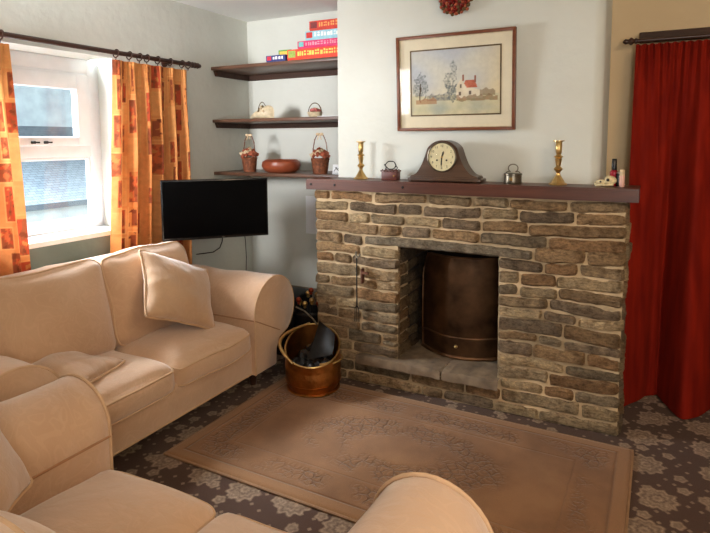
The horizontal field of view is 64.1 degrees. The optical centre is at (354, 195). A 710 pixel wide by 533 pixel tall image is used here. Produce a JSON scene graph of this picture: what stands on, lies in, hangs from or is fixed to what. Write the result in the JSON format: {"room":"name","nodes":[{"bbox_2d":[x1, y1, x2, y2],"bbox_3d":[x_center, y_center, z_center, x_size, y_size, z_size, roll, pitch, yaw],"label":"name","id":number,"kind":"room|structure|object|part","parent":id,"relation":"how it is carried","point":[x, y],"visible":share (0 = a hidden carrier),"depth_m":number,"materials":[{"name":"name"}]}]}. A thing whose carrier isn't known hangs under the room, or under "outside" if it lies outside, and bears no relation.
{"room":"living room","nodes":[
{"label":"living room","id":0,"kind":"room"},
{"bbox_2d":[0,0,252,271],"bbox_3d":[-2.372,0.035,2.379,0.300,2.495,5.984,3,6,28],"label":"wall","id":1,"kind":"structure","parent":0,"point":[167,29],"depth_m":4.05,"materials":[{"name":"paint"}]},
{"bbox_2d":[10,50,110,248],"bbox_3d":[-1.893,-0.275,3.231,0.295,1.117,1.185,3,6,28],"label":"window","id":2,"kind":"structure","parent":1,"relation":"in","point":[79,76],"depth_m":3.57,"materials":[{"name":"white paint"}]},
{"bbox_3d":[-1.987,-0.512,3.256,0.057,0.450,1.025,3,6,28],"label":"fanlight sash","id":3,"kind":"part","parent":2,"relation":"part of","materials":[{"name":"white paint"}]},
{"bbox_3d":[-1.867,0.267,3.265,0.235,0.030,1.175,3,6,28],"label":"sill","id":4,"kind":"part","parent":2,"relation":"part of","materials":[{"name":"paint"}]},
{"bbox_2d":[29,235,109,269],"bbox_3d":[-1.787,0.741,3.230,0.006,0.920,1.125,3,6,28],"label":"trim","id":5,"kind":"structure","parent":1,"relation":"attached to","point":[92,247],"depth_m":3.36,"materials":[{"name":"paint"}]},
{"bbox_2d":[0,31,200,68],"bbox_3d":[-1.680,-0.845,3.150,0.141,0.052,2.240,3,6,28],"label":"pole","id":6,"kind":"object","parent":1,"relation":"attached to","point":[164,61],"visible":0.94,"depth_m":3.30,"materials":[{"name":"brown wood"}]},
{"bbox_2d":[0,29,30,275],"bbox_3d":[-1.895,-0.070,2.747,0.099,1.508,0.654,3,6,28],"label":"window curtain","id":7,"kind":"object","parent":6,"relation":"hanging from","point":[14,244],"visible":0.76,"depth_m":2.95,"materials":[{"name":"orange fabric"}]},
{"bbox_2d":[110,49,191,263],"bbox_3d":[-1.353,-0.172,3.775,0.099,1.508,0.722,3,6,28],"label":"window curtain","id":8,"kind":"object","parent":6,"relation":"hanging from","point":[150,142],"visible":0.66,"depth_m":3.72,"materials":[{"name":"orange fabric"}]},
{"bbox_2d":[160,177,267,268],"bbox_3d":[-0.979,0.209,3.882,0.668,0.682,0.521,-2,6,-21],"label":"television","id":9,"kind":"object","parent":1,"relation":"attached to","point":[191,209],"visible":0.98,"depth_m":3.62,"materials":[{"name":"black plastic"}]},
{"bbox_2d":[173,0,336,21],"bbox_3d":[0.017,-1.148,1.012,5.800,0.100,6.000,3,6,28],"label":"ceiling","id":10,"kind":"structure","parent":0,"point":[244,10],"depth_m":4.23,"materials":[{"name":"paint"}]},
{"bbox_2d":[247,11,337,287],"bbox_3d":[0.148,-0.170,4.369,2.908,2.495,0.100,3,6,28],"label":"wall","id":11,"kind":"structure","parent":0,"point":[287,250],"depth_m":4.67,"materials":[{"name":"paint"}]},
{"bbox_2d":[211,56,337,80],"bbox_3d":[-0.461,-0.957,4.294,1.232,0.068,0.458,3,6,28],"label":"wall shelf","id":12,"kind":"object","parent":11,"relation":"attached to","point":[326,66],"visible":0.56,"depth_m":4.36,"materials":[{"name":"brown wood"}]},
{"bbox_2d":[266,54,287,61],"bbox_3d":[-0.559,-0.998,4.128,0.170,0.046,0.069,3,6,28],"label":"game","id":13,"kind":"object","parent":12,"relation":"on","point":[273,58],"visible":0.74,"depth_m":4.09,"materials":[{"name":"blue cardboard"}]},
{"bbox_2d":[278,49,291,54],"bbox_3d":[-0.493,-1.027,4.188,0.110,0.092,0.096,3,6,28],"label":"game","id":14,"kind":"object","parent":12,"relation":"on","point":[281,52],"visible":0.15,"depth_m":4.15,"materials":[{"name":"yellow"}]},
{"bbox_2d":[287,45,337,59],"bbox_3d":[-0.191,-1.006,4.048,0.525,0.075,0.266,3,6,28],"label":"game","id":15,"kind":"object","parent":12,"relation":"on","point":[327,51],"visible":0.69,"depth_m":3.95,"materials":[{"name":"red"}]},
{"bbox_3d":[-0.450,-1.009,4.034,0.060,0.047,0.001,3,6,28],"label":"picture panel","id":16,"kind":"part","parent":15,"relation":"part of","materials":[{"name":"yellow"}]},
{"bbox_2d":[288,55,337,59],"bbox_3d":[-0.191,-0.988,4.050,0.519,0.038,0.259,3,6,28],"label":"tray","id":17,"kind":"object","parent":15,"relation":"on","point":[290,57],"depth_m":3.98,"materials":[{"name":"cardboard"}]},
{"bbox_2d":[297,38,337,48],"bbox_3d":[-0.153,-1.069,4.024,0.440,0.052,0.261,3,6,28],"label":"game","id":18,"kind":"object","parent":15,"relation":"on","point":[331,41],"visible":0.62,"depth_m":3.93,"materials":[{"name":"pink cardboard"}]},
{"bbox_2d":[298,44,337,48],"bbox_3d":[-0.152,-1.056,4.026,0.434,0.026,0.254,3,6,28],"label":"tray","id":19,"kind":"object","parent":18,"relation":"on","point":[300,46],"depth_m":3.96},
{"bbox_2d":[305,28,337,40],"bbox_3d":[-0.124,-1.125,4.004,0.375,0.062,0.261,3,6,28],"label":"game","id":20,"kind":"object","parent":18,"relation":"on","point":[328,33],"visible":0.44,"depth_m":3.92,"materials":[{"name":"blue cardboard"}]},
{"bbox_3d":[-0.320,-1.123,3.960,0.050,0.039,0.001,3,6,28],"label":"picture panel","id":21,"kind":"part","parent":20,"relation":"part of","materials":[{"name":"red cardboard"}]},
{"bbox_2d":[306,37,337,40],"bbox_3d":[-0.124,-1.109,4.006,0.369,0.031,0.254,3,6,28],"label":"tray","id":22,"kind":"object","parent":20,"relation":"on","point":[307,38],"depth_m":3.94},
{"bbox_2d":[309,18,336,30],"bbox_3d":[-0.109,-1.188,3.990,0.340,0.066,0.261,3,6,28],"label":"game","id":23,"kind":"object","parent":20,"relation":"on","point":[328,23],"visible":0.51,"depth_m":3.90,"materials":[{"name":"red"}]},
{"bbox_3d":[-0.288,-1.186,3.936,0.053,0.042,0.001,3,6,28],"label":"picture panel","id":24,"kind":"part","parent":23,"relation":"part of","materials":[{"name":"red cardboard"}]},
{"bbox_2d":[310,27,336,30],"bbox_3d":[-0.109,-1.172,3.991,0.334,0.033,0.254,3,6,28],"label":"tray","id":25,"kind":"object","parent":23,"relation":"on","point":[311,28],"depth_m":3.92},
{"bbox_2d":[213,116,337,128],"bbox_3d":[-0.459,-0.558,4.332,1.232,0.064,0.458,3,6,28],"label":"wall shelf","id":26,"kind":"object","parent":11,"relation":"attached to","point":[325,121],"visible":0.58,"depth_m":4.43,"materials":[{"name":"brown wood"}]},
{"bbox_2d":[250,102,273,118],"bbox_3d":[-0.703,-0.652,4.309,0.215,0.126,0.107,3,6,28],"label":"ornament","id":27,"kind":"object","parent":26,"relation":"on","point":[265,111],"visible":0.82,"depth_m":4.26,"materials":[{"name":"beige ceramic"}]},
{"bbox_2d":[307,103,322,116],"bbox_3d":[-0.289,-0.619,4.073,0.117,0.105,0.112,3,6,28],"label":"flower basket","id":28,"kind":"object","parent":26,"relation":"on","point":[314,112],"visible":0.97,"depth_m":4.05,"materials":[{"name":"beige wicker"}]},
{"bbox_2d":[214,169,338,177],"bbox_3d":[-0.457,-0.172,4.370,1.232,0.028,0.458,3,6,28],"label":"wall shelf","id":29,"kind":"object","parent":11,"relation":"attached to","point":[259,172],"visible":0.46,"depth_m":4.24,"materials":[{"name":"brown wood"}]},
{"bbox_2d":[239,134,258,171],"bbox_3d":[-0.825,-0.337,4.417,0.145,0.296,0.146,3,6,28],"label":"wicker basket","id":30,"kind":"object","parent":29,"relation":"on","point":[249,163],"visible":1,"depth_m":4.38,"materials":[{"name":"brown wicker"}]},
{"bbox_3d":[-0.823,-0.386,4.412,0.116,0.193,0.016,3,6,28],"label":"handle","id":31,"kind":"part","parent":30,"relation":"part of","materials":[{"name":"wicker"}]},
{"bbox_2d":[262,159,300,172],"bbox_3d":[-0.560,-0.229,4.312,0.296,0.097,0.296,3,6,28],"label":"round bowl","id":32,"kind":"object","parent":29,"relation":"on","point":[269,165],"visible":1,"depth_m":4.20,"materials":[{"name":"ceramic"}]},
{"bbox_2d":[309,133,330,173],"bbox_3d":[-0.253,-0.309,4.096,0.146,0.296,0.141,3,6,28],"label":"wicker basket","id":33,"kind":"object","parent":29,"relation":"on","point":[319,165],"visible":1,"depth_m":4.06,"materials":[{"name":"brown wicker"}]},
{"bbox_3d":[-0.252,-0.357,4.091,0.128,0.193,0.016,3,6,28],"label":"handle","id":34,"kind":"part","parent":33,"relation":"part of","materials":[{"name":"wicker"}]},
{"bbox_2d":[332,164,338,173],"bbox_3d":[-0.129,-0.189,4.028,0.068,0.070,0.018,3,6,28],"label":"picture card","id":35,"kind":"object","parent":29,"relation":"on","point":[335,166],"visible":0.64,"depth_m":4.03,"materials":[{"name":"paper"}]},
{"bbox_2d":[291,285,316,304],"bbox_3d":[-0.349,0.906,4.671,1.234,0.300,0.018,3,6,28],"label":"baseboard","id":36,"kind":"structure","parent":11,"relation":"attached to","point":[315,289],"depth_m":4.65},
{"bbox_2d":[306,196,316,233],"bbox_3d":[-0.303,0.156,4.579,0.220,0.310,0.004,3,6,28],"label":"paper","id":37,"kind":"object","parent":11,"relation":"attached to","point":[311,219],"visible":0.36,"depth_m":4.61,"materials":[{"name":"white paper"}]},
{"bbox_2d":[113,355,709,532],"bbox_3d":[0.029,1.435,1.262,5.800,0.100,6.000,3,6,28],"label":"floor","id":38,"kind":"structure","parent":0,"point":[670,488],"depth_m":2.63,"materials":[{"name":"carpet"}]},
{"bbox_2d":[0,241,293,455],"bbox_3d":[-1.236,0.769,3.019,0.831,0.899,2.052,3,6,28],"label":"sofa","id":39,"kind":"object","parent":38,"relation":"on","point":[93,305],"visible":0.72,"depth_m":2.93,"materials":[{"name":"beige fabric"}]},
{"bbox_3d":[-1.573,0.907,2.286,0.723,0.569,0.415,3,6,28],"label":"arm","id":40,"kind":"part","parent":39,"relation":"part of"},
{"bbox_2d":[0,260,115,363],"bbox_3d":[-1.502,0.624,2.798,0.314,0.542,0.645,3,6,28],"label":"cushion","id":41,"kind":"object","parent":39,"relation":"on","point":[45,311],"depth_m":2.73,"materials":[{"name":"beige fabric"}]},
{"bbox_2d":[32,351,125,382],"bbox_3d":[-1.345,0.803,2.622,0.407,0.133,0.367,1,6,9],"label":"cushion","id":42,"kind":"object","parent":39,"relation":"on","point":[91,367],"visible":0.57,"depth_m":2.60,"materials":[{"name":"beige fabric"}]},
{"bbox_3d":[-1.520,0.731,3.165,0.190,0.750,1.441,3,6,28],"label":"frame","id":43,"kind":"part","parent":39,"relation":"part of","materials":[{"name":"beige fabric"}]},
{"bbox_2d":[92,350,174,424],"bbox_3d":[-1.250,0.920,2.698,0.540,0.210,0.632,3,6,28],"label":"seat cushion","id":44,"kind":"object","parent":39,"relation":"on","point":[145,383],"depth_m":2.68,"materials":[{"name":"beige fabric"}]},
{"bbox_2d":[94,241,188,347],"bbox_3d":[-1.221,0.568,3.333,0.322,0.558,0.645,3,6,28],"label":"cushion","id":45,"kind":"object","parent":39,"relation":"on","point":[121,274],"depth_m":3.10,"materials":[{"name":"beige fabric"}]},
{"bbox_2d":[139,249,214,328],"bbox_3d":[-1.003,0.542,3.227,0.274,0.504,0.583,4,7,38],"label":"cushion","id":46,"kind":"object","parent":39,"relation":"on","point":[177,291],"visible":0.99,"depth_m":3.13,"materials":[{"name":"beige fabric"}]},
{"bbox_2d":[115,321,249,386],"bbox_3d":[-0.968,0.864,3.232,0.546,0.223,0.628,3,6,28],"label":"seat cushion","id":47,"kind":"object","parent":39,"relation":"on","point":[196,356],"depth_m":3.08,"materials":[{"name":"beige fabric"}]},
{"bbox_3d":[-0.816,0.765,3.722,0.723,0.568,0.413,3,6,28],"label":"arm","id":48,"kind":"part","parent":39,"relation":"part of"},
{"bbox_2d":[0,373,493,532],"bbox_3d":[-0.625,0.952,1.286,1.660,0.863,1.009,3,6,28],"label":"sofa","id":49,"kind":"object","parent":38,"relation":"on","point":[60,429],"visible":1,"depth_m":1.67,"materials":[{"name":"beige fabric"}]},
{"bbox_2d":[0,430,33,511],"bbox_3d":[-0.989,0.655,1.382,0.242,0.394,0.448,-1,6,-10],"label":"cushion","id":50,"kind":"object","parent":49,"relation":"on","point":[15,481],"visible":0.95,"depth_m":1.50,"materials":[{"name":"beige fabric"}]},
{"bbox_2d":[0,510,55,532],"bbox_3d":[-0.510,0.799,0.957,0.531,0.492,0.293,3,6,28],"label":"cushion","id":51,"kind":"object","parent":49,"relation":"on","point":[9,522],"depth_m":1.00,"materials":[{"name":"beige fabric"}]},
{"bbox_3d":[-1.189,0.960,1.637,0.326,0.584,0.903,3,6,28],"label":"arm","id":52,"kind":"part","parent":49,"relation":"part of"},
{"bbox_2d":[19,469,214,532],"bbox_3d":[-0.782,0.995,1.530,0.517,0.222,0.720,3,6,28],"label":"seat cushion","id":53,"kind":"object","parent":49,"relation":"on","point":[60,500],"depth_m":1.66,"materials":[{"name":"beige fabric"}]},
{"bbox_2d":[198,513,283,532],"bbox_3d":[-0.339,1.020,1.302,0.523,0.216,0.727,3,6,28],"label":"seat cushion","id":54,"kind":"object","parent":49,"relation":"on","point":[207,522],"depth_m":1.59,"materials":[{"name":"beige fabric"}]},
{"bbox_3d":[-0.017,1.014,1.025,0.327,0.584,0.903,3,6,28],"label":"arm","id":55,"kind":"part","parent":49,"relation":"part of"},
{"bbox_2d":[277,287,309,355],"bbox_3d":[-0.517,0.896,4.105,0.350,0.430,0.270,3,6,28],"label":"box","id":56,"kind":"object","parent":38,"relation":"on","point":[298,292],"visible":0.06,"depth_m":3.97,"materials":[{"name":"black metal"}]},
{"bbox_3d":[-0.518,0.697,4.086,0.350,0.030,0.270,3,6,28],"label":"lid","id":57,"kind":"part","parent":56,"relation":"part of","materials":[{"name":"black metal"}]},
{"bbox_2d":[294,305,317,326],"bbox_3d":[-0.307,0.948,3.819,0.206,0.380,0.206,3,6,28],"label":"bucket","id":58,"kind":"object","parent":38,"relation":"on","point":[301,318],"visible":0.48,"depth_m":3.73,"materials":[{"name":"black metal"}]},
{"bbox_2d":[296,297,300,312],"bbox_3d":[-0.367,0.892,3.809,0.056,0.434,0.042,3,6,28],"label":"iron","id":59,"kind":"object","parent":58,"relation":"in","point":[298,299],"visible":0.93,"depth_m":3.79,"materials":[{"name":"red metal"}]},
{"bbox_2d":[302,301,307,310],"bbox_3d":[-0.328,0.902,3.776,0.036,0.419,0.051,3,6,28],"label":"iron","id":60,"kind":"object","parent":58,"relation":"in","point":[304,303],"visible":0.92,"depth_m":3.74,"materials":[{"name":"gold metal"}]},
{"bbox_2d":[306,291,309,312],"bbox_3d":[-0.317,0.872,3.861,0.041,0.464,0.048,3,6,28],"label":"iron","id":61,"kind":"object","parent":58,"relation":"in","point":[307,292],"visible":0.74,"depth_m":3.84,"materials":[{"name":"gold metal"}]},
{"bbox_2d":[308,287,313,312],"bbox_3d":[-0.294,0.860,3.828,0.036,0.494,0.038,3,6,28],"label":"iron","id":62,"kind":"object","parent":58,"relation":"in","point":[311,290],"visible":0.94,"depth_m":3.80,"materials":[{"name":"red metal"}]},
{"bbox_3d":[-0.295,0.638,3.806,0.036,0.049,0.038,3,6,28],"label":"knob","id":63,"kind":"part","parent":62,"relation":"part of","materials":[{"name":"metal"}]},
{"bbox_2d":[309,297,314,312],"bbox_3d":[-0.288,0.891,3.768,0.047,0.444,0.042,3,6,28],"label":"iron","id":64,"kind":"object","parent":58,"relation":"in","point":[311,300],"visible":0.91,"depth_m":3.74,"materials":[{"name":"gold metal"}]},
{"bbox_3d":[-0.285,0.694,3.744,0.036,0.049,0.038,3,6,28],"label":"knob","id":65,"kind":"part","parent":64,"relation":"part of","materials":[{"name":"gold metal"}]},
{"bbox_2d":[163,376,633,532],"bbox_3d":[0.212,1.232,2.730,1.997,0.017,1.087,3,6,28],"label":"rug","id":66,"kind":"object","parent":38,"relation":"on","point":[332,454],"visible":0.91,"depth_m":2.67,"materials":[{"name":"fabric"}]},
{"bbox_2d":[278,322,342,397],"bbox_3d":[-0.251,0.985,3.415,0.390,0.345,0.356,3,6,28],"label":"coal scuttle","id":67,"kind":"object","parent":66,"relation":"on","point":[322,380],"visible":0.88,"depth_m":3.32,"materials":[{"name":"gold metal"}]},
{"bbox_3d":[-0.384,0.885,3.436,0.138,0.154,0.334,1,6,14],"label":"handle","id":68,"kind":"part","parent":67,"relation":"part of","materials":[{"name":"gold metal"}]},
{"bbox_2d":[295,357,306,366],"bbox_3d":[-0.318,1.008,3.381,0.082,0.091,0.081,-4,7,-37],"label":"lump","id":69,"kind":"object","parent":67,"relation":"in","point":[300,361],"visible":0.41,"depth_m":3.36,"materials":[{"name":"black stone"}]},
{"bbox_2d":[297,353,307,360],"bbox_3d":[-0.316,0.989,3.448,0.075,0.075,0.067,3,6,28],"label":"lump","id":70,"kind":"object","parent":67,"relation":"in","point":[302,355],"visible":0.46,"depth_m":3.43,"materials":[{"name":"black stone"}]},
{"bbox_2d":[298,349,307,353],"bbox_3d":[-0.313,0.988,3.496,0.084,0.094,0.082,0,6,3],"label":"lump","id":71,"kind":"object","parent":67,"relation":"in","point":[302,350],"visible":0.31,"depth_m":3.48,"materials":[{"name":"black stone"}]},
{"bbox_2d":[306,342,312,350],"bbox_3d":[-0.267,0.949,3.537,0.082,0.078,0.072,3,6,28],"label":"lump","id":72,"kind":"object","parent":67,"relation":"in","point":[308,347],"visible":0.3,"depth_m":3.52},
{"bbox_2d":[305,363,315,366],"bbox_3d":[-0.253,1.024,3.333,0.074,0.083,0.073,3,6,28],"label":"lump","id":73,"kind":"object","parent":67,"relation":"in","point":[311,364],"visible":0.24,"depth_m":3.33,"materials":[{"name":"black stone"}]},
{"bbox_2d":[295,306,334,359],"bbox_3d":[-0.242,0.833,3.474,0.180,0.245,0.347,-2,6,-17],"label":"shovel","id":74,"kind":"object","parent":67,"relation":"in","point":[324,339],"visible":1,"depth_m":3.40,"materials":[{"name":"grey metal"}]},
{"bbox_3d":[-0.300,0.749,3.559,0.175,0.094,0.024,4,7,34],"label":"handle","id":75,"kind":"part","parent":74,"relation":"part of","materials":[{"name":"grey metal"}]},
{"bbox_3d":[-0.185,0.874,3.413,0.153,0.175,0.212,2,6,19],"label":"blade","id":76,"kind":"part","parent":74,"relation":"part of","materials":[{"name":"grey metal"}]},
{"bbox_2d":[313,359,321,366],"bbox_3d":[-0.216,1.010,3.366,0.088,0.087,0.080,-5,8,-43],"label":"lump","id":77,"kind":"object","parent":67,"relation":"in","point":[317,362],"visible":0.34,"depth_m":3.35,"materials":[{"name":"black stone"}]},
{"bbox_2d":[321,358,329,362],"bbox_3d":[-0.167,0.997,3.355,0.067,0.077,0.066,4,7,36],"label":"lump","id":78,"kind":"object","parent":67,"relation":"in","point":[324,360],"visible":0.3,"depth_m":3.34,"materials":[{"name":"black stone"}]},
{"bbox_2d":[322,355,333,360],"bbox_3d":[-0.164,0.978,3.412,0.070,0.078,0.076,3,6,28],"label":"lump","id":79,"kind":"object","parent":67,"relation":"in","point":[330,357],"visible":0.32,"depth_m":3.39,"materials":[{"name":"black stone"}]},
{"bbox_2d":[314,190,631,435],"bbox_3d":[0.665,0.569,3.457,1.826,1.204,0.629,3,6,28],"label":"stone fireplace","id":80,"kind":"object","parent":38,"relation":"on","point":[563,271],"visible":0.94,"depth_m":3.09,"materials":[{"name":"stone"}]},
{"bbox_2d":[354,251,360,321],"bbox_3d":[0.015,0.552,3.449,0.044,0.435,0.017,3,6,28],"label":"fork","id":81,"kind":"object","parent":80,"relation":"hanging from","point":[355,251],"visible":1,"depth_m":3.46,"materials":[{"name":"black metal"}]},
{"bbox_2d":[360,268,368,283],"bbox_3d":[0.063,0.486,3.430,0.053,0.090,0.040,3,6,28],"label":"iron hook","id":82,"kind":"object","parent":80,"relation":"attached to","point":[362,273],"visible":1,"depth_m":3.43,"materials":[{"name":"black metal"}]},
{"bbox_3d":[0.045,0.485,3.442,0.012,0.090,0.036,3,6,28],"label":"plate","id":83,"kind":"part","parent":82,"relation":"part of","materials":[{"name":"metal"}]},
{"bbox_2d":[421,252,498,360],"bbox_3d":[0.639,0.669,3.445,0.539,0.624,0.174,3,6,28],"label":"fire screen","id":84,"kind":"object","parent":80,"relation":"on","point":[460,304],"visible":0.91,"depth_m":3.38,"materials":[{"name":"gold metal"}]},
{"bbox_2d":[306,177,639,202],"bbox_3d":[0.577,-0.048,3.235,1.875,0.066,0.254,3,6,28],"label":"mantel shelf","id":85,"kind":"object","parent":80,"relation":"on","point":[580,192],"visible":0.98,"depth_m":3.06,"materials":[{"name":"brown wood"}]},
{"bbox_2d":[354,141,367,178],"bbox_3d":[0.037,-0.222,3.510,0.087,0.232,0.087,-5,7,-40],"label":"candlestick","id":86,"kind":"object","parent":85,"relation":"on","point":[360,175],"visible":1,"depth_m":3.49,"materials":[{"name":"gold metal"}]},
{"bbox_3d":[0.037,-0.230,3.509,0.050,0.132,0.050,3,6,28],"label":"stem","id":87,"kind":"part","parent":86,"relation":"part of","materials":[{"name":"gold metal"}]},
{"bbox_2d":[356,141,365,147],"bbox_3d":[0.036,-0.317,3.501,0.058,0.042,0.058,3,6,28],"label":"socket","id":88,"kind":"object","parent":86,"relation":"attached to","point":[360,143],"depth_m":3.49,"materials":[{"name":"gold metal"}]},
{"bbox_2d":[380,161,400,179],"bbox_3d":[0.215,-0.155,3.421,0.111,0.115,0.074,3,6,28],"label":"trinket box","id":89,"kind":"object","parent":85,"relation":"on","point":[387,174],"visible":1,"depth_m":3.40,"materials":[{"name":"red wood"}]},
{"bbox_3d":[0.217,-0.183,3.419,0.091,0.060,0.016,3,6,28],"label":"handle","id":90,"kind":"part","parent":89,"relation":"part of","materials":[{"name":"black metal"}]},
{"bbox_2d":[407,140,485,182],"bbox_3d":[0.519,-0.199,3.230,0.429,0.236,0.139,3,6,28],"label":"mantel clock","id":91,"kind":"object","parent":85,"relation":"on","point":[444,160],"visible":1,"depth_m":3.18,"materials":[{"name":"brown wood"}]},
{"bbox_2d":[504,164,521,183],"bbox_3d":[0.858,-0.121,3.076,0.098,0.108,0.099,3,6,28],"label":"pot","id":92,"kind":"object","parent":85,"relation":"on","point":[509,178],"visible":1,"depth_m":3.04,"materials":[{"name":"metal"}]},
{"bbox_3d":[0.858,-0.147,3.074,0.085,0.056,0.006,3,6,28],"label":"handle","id":93,"kind":"part","parent":92,"relation":"part of","materials":[{"name":"grey metal"}]},
{"bbox_2d":[549,140,566,184],"bbox_3d":[1.067,-0.175,2.972,0.087,0.232,0.087,-5,7,-40],"label":"candlestick","id":94,"kind":"object","parent":85,"relation":"on","point":[557,180],"visible":1,"depth_m":2.96,"materials":[{"name":"gold metal"}]},
{"bbox_3d":[1.067,-0.183,2.971,0.050,0.132,0.050,3,6,28],"label":"stem","id":95,"kind":"part","parent":94,"relation":"part of","materials":[{"name":"gold metal"}]},
{"bbox_2d":[553,140,564,148],"bbox_3d":[1.066,-0.269,2.963,0.058,0.042,0.058,3,6,28],"label":"socket","id":96,"kind":"object","parent":94,"relation":"attached to","point":[558,142],"depth_m":2.95,"materials":[{"name":"gold metal"}]},
{"bbox_2d":[594,176,616,185],"bbox_3d":[1.272,-0.077,2.881,0.105,0.053,0.053,3,6,28],"label":"skull","id":97,"kind":"object","parent":85,"relation":"on","point":[609,180],"visible":1,"depth_m":2.87},
{"bbox_2d":[609,159,617,185],"bbox_3d":[1.323,-0.121,2.894,0.042,0.138,0.042,3,6,28],"label":"nail polish","id":98,"kind":"object","parent":85,"relation":"on","point":[613,171],"visible":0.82,"depth_m":2.88,"materials":[{"name":"red glass"}]},
{"bbox_2d":[616,172,619,185],"bbox_3d":[1.329,-0.086,2.865,0.016,0.074,0.012,3,6,28],"label":"lighter","id":99,"kind":"object","parent":85,"relation":"on","point":[617,173],"visible":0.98,"depth_m":2.86,"materials":[{"name":"black plastic"}]},
{"bbox_2d":[619,170,624,186],"bbox_3d":[1.337,-0.089,2.838,0.025,0.085,0.025,3,6,28],"label":"lip balm","id":100,"kind":"object","parent":85,"relation":"on","point":[622,172],"visible":1,"depth_m":2.83,"materials":[{"name":"pink plastic"}]},
{"bbox_2d":[337,0,612,183],"bbox_3d":[0.741,-0.102,3.635,1.574,2.495,0.654,3,6,28],"label":"wall","id":101,"kind":"structure","parent":0,"point":[564,46],"depth_m":3.17,"materials":[{"name":"paint"}]},
{"bbox_2d":[439,0,472,15],"bbox_3d":[0.567,-1.124,3.204,0.213,0.212,0.087,3,6,28],"label":"wreath","id":102,"kind":"object","parent":101,"relation":"attached to","point":[453,7],"visible":1,"depth_m":3.19,"materials":[{"name":"red plant"}]},
{"bbox_2d":[396,26,516,130],"bbox_3d":[0.566,-0.654,3.252,0.702,0.552,0.057,3,6,28],"label":"framed painting","id":103,"kind":"object","parent":101,"relation":"attached to","point":[463,80],"visible":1,"depth_m":3.24,"materials":[{"name":"paper"}]},
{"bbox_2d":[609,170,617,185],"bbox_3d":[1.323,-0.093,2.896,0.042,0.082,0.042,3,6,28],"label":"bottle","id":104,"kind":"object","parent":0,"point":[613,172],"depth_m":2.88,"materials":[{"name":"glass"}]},
{"bbox_2d":[606,0,709,184],"bbox_3d":[2.644,-0.033,2.836,2.542,2.495,0.100,3,6,28],"label":"wall","id":105,"kind":"structure","parent":0,"point":[630,18],"depth_m":3.27,"materials":[{"name":"paint"}]},
{"bbox_2d":[623,33,709,44],"bbox_3d":[2.055,-0.841,2.915,1.225,0.042,0.086,3,6,28],"label":"pole","id":106,"kind":"object","parent":105,"relation":"attached to","point":[631,41],"visible":1,"depth_m":3.08,"materials":[{"name":"brown wood"}]},
{"bbox_2d":[623,39,709,418],"bbox_3d":[2.025,0.188,2.940,1.145,2.016,0.274,3,6,28],"label":"door curtain","id":107,"kind":"object","parent":106,"relation":"hanging from","point":[667,329],"visible":0.98,"depth_m":3.11,"materials":[{"name":"red fabric"}]},
{"bbox_2d":[639,27,709,43],"bbox_3d":[2.139,-0.869,2.934,1.195,0.055,0.050,3,6,28],"label":"trim","id":108,"kind":"structure","parent":105,"relation":"attached to","point":[703,30],"depth_m":3.11,"materials":[{"name":"brown wood"}]},
{"label":"outside","id":109,"kind":"structure","parent":0,"visible":0},
{"bbox_3d":[-7.317,2.143,5.202,10.400,0.200,30.000,3,6,28],"label":"lane","id":110,"kind":"object","parent":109,"visible":0},
{"bbox_2d":[14,60,89,223],"bbox_3d":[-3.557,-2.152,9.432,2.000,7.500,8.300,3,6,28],"label":"window glass","id":111,"kind":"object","parent":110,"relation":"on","point":[53,190],"visible":0.02,"depth_m":7.85,"materials":[{"name":"glass"}]}
]}

